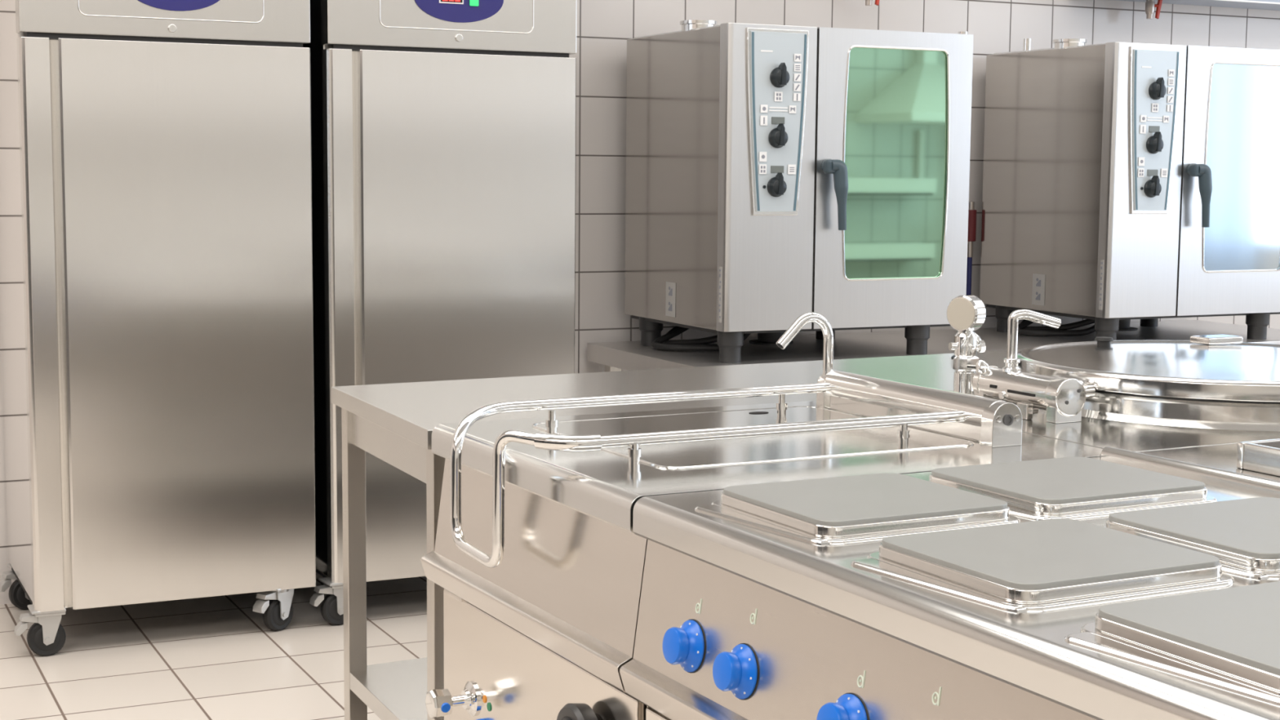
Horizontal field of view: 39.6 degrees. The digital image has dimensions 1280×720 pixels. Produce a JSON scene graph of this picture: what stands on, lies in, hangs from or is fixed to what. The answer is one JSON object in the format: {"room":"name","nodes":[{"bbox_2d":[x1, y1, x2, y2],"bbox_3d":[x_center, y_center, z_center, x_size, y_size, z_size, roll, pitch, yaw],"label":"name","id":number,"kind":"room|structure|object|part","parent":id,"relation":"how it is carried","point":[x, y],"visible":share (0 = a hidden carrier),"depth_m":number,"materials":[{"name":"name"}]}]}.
{"room":"commercial kitchen","nodes":[
{"label":"commercial kitchen","id":0,"kind":"room"},
{"bbox_2d":[0,574,426,719],"bbox_3d":[1.577,1.098,2.934,11.900,0.120,7.760,-2,7,-26],"label":"floor","id":1,"kind":"structure","parent":0,"point":[215,657],"depth_m":4.83,"materials":[{"name":"beige tile"}]},
{"bbox_2d":[0,0,315,656],"bbox_3d":[-1.433,-0.260,5.136,0.821,2.060,0.670,-2,7,-26],"label":"refrigerator","id":2,"kind":"object","parent":1,"relation":"on","point":[156,237],"visible":1,"depth_m":4.86,"materials":[{"name":"metal"}]},
{"bbox_3d":[-1.430,0.631,5.266,0.760,0.010,0.576,-2,7,-26],"label":"plate","id":3,"kind":"part","parent":2,"relation":"part of","materials":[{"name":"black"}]},
{"bbox_3d":[-1.277,-1.063,4.798,0.772,0.388,0.070,-2,7,-26],"label":"header panel","id":4,"kind":"part","parent":2,"relation":"part of","materials":[{"name":"metal"}]},
{"bbox_3d":[-1.254,-1.046,4.772,0.494,0.264,0.004,-2,7,-26],"label":"embossed frame","id":5,"kind":"part","parent":2,"relation":"part of","materials":[{"name":"metal"}]},
{"bbox_2d":[302,0,576,625],"bbox_3d":[-0.702,-0.291,5.487,0.816,2.060,0.670,-2,7,-26],"label":"refrigerator","id":6,"kind":"object","parent":1,"relation":"on","point":[443,131],"visible":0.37,"depth_m":5.17,"materials":[{"name":"metal"}]},
{"bbox_3d":[-0.697,0.599,5.619,0.749,0.010,0.576,-2,7,-26],"label":"plate","id":7,"kind":"part","parent":6,"relation":"part of","materials":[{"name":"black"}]},
{"bbox_3d":[-0.544,-1.094,5.151,0.761,0.388,0.070,-2,7,-26],"label":"header panel","id":8,"kind":"part","parent":6,"relation":"part of","materials":[{"name":"metal"}]},
{"bbox_3d":[-0.542,-1.060,5.111,0.074,0.072,0.002,-2,7,-26],"label":"display frame","id":9,"kind":"part","parent":6,"relation":"part of","materials":[{"name":"white"}]},
{"bbox_3d":[-0.524,-1.081,5.123,0.472,0.264,0.004,-2,7,-26],"label":"embossed frame","id":10,"kind":"part","parent":6,"relation":"part of","materials":[{"name":"metal"}]},
{"bbox_2d":[469,0,478,6],"bbox_3d":[-0.479,-1.052,5.141,0.028,0.060,0.006,-2,7,-26],"label":"switch","id":11,"kind":"object","parent":6,"relation":"attached to","point":[472,2],"depth_m":5.14,"materials":[{"name":"green plastic"}]},
{"bbox_2d":[331,349,1024,719],"bbox_3d":[0.332,0.478,4.004,1.969,0.864,0.808,-2,7,-26],"label":"work table","id":12,"kind":"object","parent":1,"relation":"on","point":[395,423],"visible":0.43,"depth_m":3.75,"materials":[{"name":"metal"}]},
{"bbox_3d":[-0.608,0.510,3.797,0.040,0.829,0.040,-2,7,-26],"label":"leg","id":13,"kind":"part","parent":12,"relation":"part of","materials":[{"name":"metal"}]},
{"bbox_2d":[349,657,427,719],"bbox_3d":[0.292,0.669,3.985,1.832,0.037,0.710,-2,7,-26],"label":"shelf","id":14,"kind":"object","parent":12,"relation":"attached to","point":[397,690],"depth_m":3.69,"materials":[{"name":"metal"}]},
{"bbox_3d":[-0.365,0.569,3.266,0.040,0.829,0.040,-2,7,-26],"label":"leg","id":15,"kind":"part","parent":12,"relation":"part of","materials":[{"name":"metal"}]},
{"bbox_2d":[421,311,1102,719],"bbox_3d":[0.177,0.479,3.035,0.966,1.066,0.776,-3,7,-27],"label":"pan","id":16,"kind":"object","parent":1,"relation":"on","point":[537,557],"visible":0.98,"depth_m":2.87,"materials":[{"name":"metal"}]},
{"bbox_2d":[425,680,479,718],"bbox_3d":[-0.324,0.585,3.048,0.081,0.060,0.060,-2,7,-26],"label":"tap","id":17,"kind":"object","parent":16,"relation":"on","point":[439,703],"depth_m":3.04,"materials":[{"name":"silver metal"}]},
{"bbox_3d":[-0.189,0.401,2.835,0.049,0.057,0.775,-3,7,-27],"label":"bumper rail","id":18,"kind":"part","parent":16,"relation":"part of","materials":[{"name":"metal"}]},
{"bbox_3d":[-0.145,0.290,2.840,0.097,0.178,0.767,-3,7,-27],"label":"panel","id":19,"kind":"part","parent":16,"relation":"part of","materials":[{"name":"metal"}]},
{"bbox_3d":[-0.171,0.684,2.871,0.020,0.486,0.750,-3,7,-27],"label":"panel","id":20,"kind":"part","parent":16,"relation":"part of","materials":[{"name":"metal"}]},
{"bbox_3d":[-0.151,0.106,3.042,0.021,0.040,0.021,-3,7,-27],"label":"post","id":21,"kind":"part","parent":16,"relation":"part of","materials":[{"name":"metal"}]},
{"bbox_3d":[-0.009,0.140,2.735,0.021,0.040,0.021,-3,7,-27],"label":"post","id":22,"kind":"part","parent":16,"relation":"part of","materials":[{"name":"metal"}]},
{"bbox_3d":[0.103,0.190,3.018,0.835,0.231,0.426,-3,7,-27],"label":"tube handle","id":23,"kind":"part","parent":16,"relation":"part of","materials":[{"name":"silver metal"}]},
{"bbox_3d":[0.184,0.127,3.052,0.599,0.004,0.524,-3,7,-27],"label":"pan lid","id":24,"kind":"part","parent":16,"relation":"part of","materials":[{"name":"metal"}]},
{"bbox_3d":[0.184,0.128,3.052,0.589,0.004,0.514,-3,7,-27],"label":"lid plate","id":25,"kind":"part","parent":16,"relation":"part of","materials":[{"name":"metal"}]},
{"bbox_2d":[431,400,1102,533],"bbox_3d":[0.209,0.158,3.015,0.902,0.052,0.768,-3,7,-27],"label":"countertop","id":26,"kind":"structure","parent":16,"relation":"on","point":[602,485],"depth_m":2.75,"materials":[{"name":"metal"}]},
{"bbox_3d":[0.262,0.083,3.290,0.021,0.040,0.021,-3,7,-27],"label":"post","id":27,"kind":"part","parent":16,"relation":"part of","materials":[{"name":"metal"}]},
{"bbox_2d":[776,311,833,375],"bbox_3d":[0.312,-0.023,3.363,0.125,0.136,0.020,-3,7,-27],"label":"faucet","id":28,"kind":"object","parent":16,"relation":"on","point":[811,317],"depth_m":3.37,"materials":[{"name":"silver metal"}]},
{"bbox_3d":[0.438,0.120,2.955,0.021,0.040,0.021,-3,7,-27],"label":"post","id":29,"kind":"part","parent":16,"relation":"part of","materials":[{"name":"metal"}]},
{"bbox_2d":[1003,413,1013,426],"bbox_3d":[0.608,0.099,2.944,0.019,0.019,0.006,-3,7,-27],"label":"socket","id":30,"kind":"object","parent":16,"relation":"attached to","point":[1007,418],"depth_m":2.94,"materials":[{"name":"grey metal"}]},
{"bbox_2d":[587,320,1279,372],"bbox_3d":[1.230,0.294,6.409,2.750,0.735,0.820,-2,7,-26],"label":"table","id":31,"kind":"object","parent":1,"relation":"on","point":[624,355],"visible":0.2,"depth_m":6.13,"materials":[{"name":"metal"}]},
{"bbox_3d":[-0.096,0.340,6.163,0.045,0.672,0.045,-2,7,-26],"label":"leg","id":32,"kind":"part","parent":31,"relation":"part of","materials":[{"name":"metal"}]},
{"bbox_2d":[624,19,973,363],"bbox_3d":[0.523,-0.567,5.920,0.914,1.068,0.787,-2,7,-26],"label":"oven","id":33,"kind":"object","parent":31,"relation":"on","point":[776,175],"visible":0.99,"depth_m":5.64,"materials":[{"name":"metal"}]},
{"bbox_3d":[0.248,-1.060,5.786,0.282,0.008,0.650,-2,7,-26],"label":"plate","id":34,"kind":"part","parent":33,"relation":"part of","materials":[{"name":"metal"}]},
{"bbox_3d":[0.426,-0.539,5.477,0.062,0.075,0.034,-2,7,-26],"label":"knob","id":35,"kind":"part","parent":33,"relation":"part of","materials":[{"name":"black plastic"}]},
{"bbox_3d":[0.429,-0.688,5.462,0.062,0.075,0.034,-2,7,-26],"label":"knob","id":36,"kind":"part","parent":33,"relation":"part of","materials":[{"name":"black plastic"}]},
{"bbox_3d":[0.423,-0.731,5.477,0.198,0.547,0.007,-2,7,-26],"label":"control panel","id":37,"kind":"part","parent":33,"relation":"part of","materials":[{"name":"silver metal"}]},
{"bbox_3d":[0.433,-0.871,5.443,0.062,0.075,0.034,-2,7,-26],"label":"knob","id":38,"kind":"part","parent":33,"relation":"part of","materials":[{"name":"black plastic"}]},
{"bbox_3d":[0.608,-0.517,5.565,0.077,0.222,0.067,-2,7,-26],"label":"door handle","id":39,"kind":"part","parent":33,"relation":"part of","materials":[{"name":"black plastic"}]},
{"bbox_3d":[0.804,-0.579,5.719,0.583,0.940,0.050,-2,7,-26],"label":"door","id":40,"kind":"part","parent":33,"relation":"part of","materials":[{"name":"metal"}]},
{"bbox_3d":[0.820,-0.625,5.694,0.406,0.742,0.008,-2,7,-26],"label":"window trim","id":41,"kind":"part","parent":33,"relation":"part of","materials":[{"name":"glass"}]},
{"bbox_3d":[0.816,-0.627,5.703,0.400,0.736,0.010,-2,7,-26],"label":"door glass","id":42,"kind":"part","parent":33,"relation":"part of","materials":[{"name":"green glass"}]},
{"bbox_2d":[979,38,1279,340],"bbox_3d":[1.867,-0.633,6.566,0.914,1.085,0.787,-2,7,-26],"label":"oven","id":43,"kind":"object","parent":31,"relation":"on","point":[1122,182],"visible":0.96,"depth_m":6.29,"materials":[{"name":"metal"}]},
{"bbox_3d":[1.592,-1.117,6.433,0.282,0.008,0.650,-2,7,-26],"label":"plate","id":44,"kind":"part","parent":43,"relation":"part of","materials":[{"name":"metal"}]},
{"bbox_3d":[1.770,-0.596,6.124,0.062,0.075,0.034,-2,7,-26],"label":"knob","id":45,"kind":"part","parent":43,"relation":"part of","materials":[{"name":"black plastic"}]},
{"bbox_3d":[1.773,-0.746,6.109,0.062,0.075,0.034,-2,7,-26],"label":"knob","id":46,"kind":"part","parent":43,"relation":"part of","materials":[{"name":"black plastic"}]},
{"bbox_3d":[1.766,-0.788,6.123,0.198,0.547,0.007,-2,7,-26],"label":"control panel","id":47,"kind":"part","parent":43,"relation":"part of","materials":[{"name":"silver metal"}]},
{"bbox_3d":[1.776,-0.928,6.090,0.062,0.075,0.034,-2,7,-26],"label":"knob","id":48,"kind":"part","parent":43,"relation":"part of","materials":[{"name":"black plastic"}]},
{"bbox_3d":[1.952,-0.575,6.212,0.077,0.222,0.067,-2,7,-26],"label":"door handle","id":49,"kind":"part","parent":43,"relation":"part of","materials":[{"name":"black plastic"}]},
{"bbox_3d":[2.147,-0.636,6.365,0.583,0.940,0.050,-2,7,-26],"label":"door","id":50,"kind":"part","parent":43,"relation":"part of","materials":[{"name":"metal"}]},
{"bbox_3d":[2.164,-0.683,6.340,0.406,0.742,0.008,-2,7,-26],"label":"window trim","id":51,"kind":"part","parent":43,"relation":"part of","materials":[{"name":"metal"}]},
{"bbox_3d":[2.159,-0.684,6.350,0.400,0.736,0.010,-2,7,-26],"label":"door glass","id":52,"kind":"part","parent":43,"relation":"part of","materials":[{"name":"white"}]},
{"bbox_2d":[619,446,1279,719],"bbox_3d":[0.669,0.661,2.134,0.939,0.904,1.298,-3,7,-27],"label":"electric range","id":53,"kind":"object","parent":1,"relation":"on","point":[1119,584],"visible":1,"depth_m":2.07,"materials":[{"name":"metal"}]},
{"bbox_3d":[0.158,0.735,2.237,0.024,0.446,0.618,-3,7,-27],"label":"oven door","id":54,"kind":"part","parent":53,"relation":"part of","materials":[{"name":"metal"}]},
{"bbox_3d":[0.055,0.378,2.340,0.039,0.068,0.068,-3,7,-27],"label":"control knob","id":55,"kind":"part","parent":53,"relation":"part of","materials":[{"name":"blue plastic"}]},
{"bbox_3d":[0.292,0.503,1.917,0.049,0.057,1.296,-3,7,-27],"label":"bumper rail","id":56,"kind":"part","parent":53,"relation":"part of","materials":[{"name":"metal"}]},
{"bbox_3d":[0.116,0.391,2.223,0.039,0.068,0.068,-3,7,-27],"label":"control knob","id":57,"kind":"part","parent":53,"relation":"part of","materials":[{"name":"blue plastic"}]},
{"bbox_3d":[0.226,0.414,2.014,0.039,0.068,0.068,-3,7,-27],"label":"control knob","id":58,"kind":"part","parent":53,"relation":"part of","materials":[{"name":"blue plastic"}]},
{"bbox_3d":[0.334,0.391,1.928,0.097,0.178,1.298,-3,7,-27],"label":"panel","id":59,"kind":"part","parent":53,"relation":"part of","materials":[{"name":"metal"}]},
{"bbox_3d":[0.295,0.183,2.356,0.293,0.008,0.267,-3,7,-27],"label":"plate","id":60,"kind":"part","parent":53,"relation":"part of","materials":[{"name":"metal"}]},
{"bbox_3d":[0.465,0.219,2.033,0.293,0.008,0.267,-3,7,-27],"label":"plate","id":61,"kind":"part","parent":53,"relation":"part of","materials":[{"name":"metal"}]},
{"bbox_3d":[0.602,0.168,2.515,0.293,0.008,0.267,-3,7,-27],"label":"plate","id":62,"kind":"part","parent":53,"relation":"part of","materials":[{"name":"metal"}]},
{"bbox_3d":[0.634,0.255,1.709,0.293,0.008,0.267,-3,7,-27],"label":"plate","id":63,"kind":"part","parent":53,"relation":"part of","materials":[{"name":"metal"}]},
{"bbox_3d":[0.771,0.204,2.192,0.293,0.008,0.267,-3,7,-27],"label":"plate","id":64,"kind":"part","parent":53,"relation":"part of","materials":[{"name":"metal"}]},
{"bbox_2d":[946,294,1279,452],"bbox_3d":[1.052,0.425,3.528,1.039,1.083,0.820,-3,7,-27],"label":"kettle","id":65,"kind":"object","parent":1,"relation":"on","point":[1136,396],"visible":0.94,"depth_m":3.27,"materials":[{"name":"metal"}]},
{"bbox_2d":[1002,309,1061,372],"bbox_3d":[0.742,-0.038,3.378,0.113,0.118,0.034,-2,6,-18],"label":"faucet","id":66,"kind":"object","parent":65,"relation":"on","point":[1011,362],"depth_m":3.36,"materials":[{"name":"silver metal"}]},
{"bbox_3d":[0.807,0.054,3.307,0.080,0.036,0.062,-3,7,-27],"label":"lid arm","id":67,"kind":"part","parent":65,"relation":"part of","materials":[{"name":"silver metal"}]},
{"bbox_3d":[1.155,0.011,3.541,0.798,0.042,0.798,-3,7,-27],"label":"lid","id":68,"kind":"part","parent":65,"relation":"part of","materials":[{"name":"metal"}]},
{"bbox_2d":[1022,409,1279,452],"bbox_3d":[1.006,0.119,3.435,0.895,0.050,0.758,-3,7,-27],"label":"countertop","id":69,"kind":"structure","parent":65,"relation":"on","point":[1091,432],"depth_m":3.10,"materials":[{"name":"metal"}]},
{"bbox_2d":[1138,438,1279,480],"bbox_3d":[1.483,0.614,2.561,0.895,0.921,1.308,-3,7,-27],"label":"griddle","id":70,"kind":"object","parent":1,"relation":"on","point":[1259,458],"visible":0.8,"depth_m":2.75,"materials":[{"name":"metal"}]},
{"bbox_2d":[0,0,1279,604],"bbox_3d":[-0.079,-0.934,6.194,11.900,3.200,0.120,-2,7,-26],"label":"wall","id":71,"kind":"structure","parent":0,"point":[604,28],"depth_m":6.33,"materials":[{"name":"white tile"}]},
{"bbox_2d":[864,0,879,5],"bbox_3d":[0.818,-1.395,6.440,0.068,0.230,0.128,-2,7,-26],"label":"valve","id":72,"kind":"object","parent":71,"relation":"attached to","point":[868,2],"visible":1,"depth_m":6.40,"materials":[{"name":"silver metal"}]},
{"bbox_3d":[0.848,-1.317,6.404,0.053,0.082,0.016,-1,6,-14],"label":"lever","id":73,"kind":"part","parent":72,"relation":"part of","materials":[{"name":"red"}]},
{"bbox_2d":[965,201,976,295],"bbox_3d":[1.249,-0.361,6.796,0.044,0.485,0.072,-2,7,-26],"label":"connector","id":74,"kind":"object","parent":71,"relation":"attached to","point":[971,237],"visible":0.66,"depth_m":6.76,"materials":[{"name":"red"}]},
{"bbox_2d":[1145,0,1162,18],"bbox_3d":[1.990,-1.455,7.004,0.068,0.230,0.128,-2,7,-26],"label":"valve","id":75,"kind":"object","parent":71,"relation":"attached to","point":[1150,5],"visible":1,"depth_m":6.96,"materials":[{"name":"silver metal"}]},
{"bbox_3d":[2.020,-1.377,6.967,0.053,0.082,0.016,-1,6,-14],"label":"lever","id":76,"kind":"part","parent":75,"relation":"part of","materials":[{"name":"red"}]},
{"bbox_2d":[1115,0,1279,10],"bbox_3d":[3.405,-1.491,7.617,3.750,0.055,0.255,-2,7,-26],"label":"cable trunking","id":77,"kind":"object","parent":71,"relation":"attached to","point":[1273,5],"visible":1,"depth_m":7.10,"materials":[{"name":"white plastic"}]}
]}

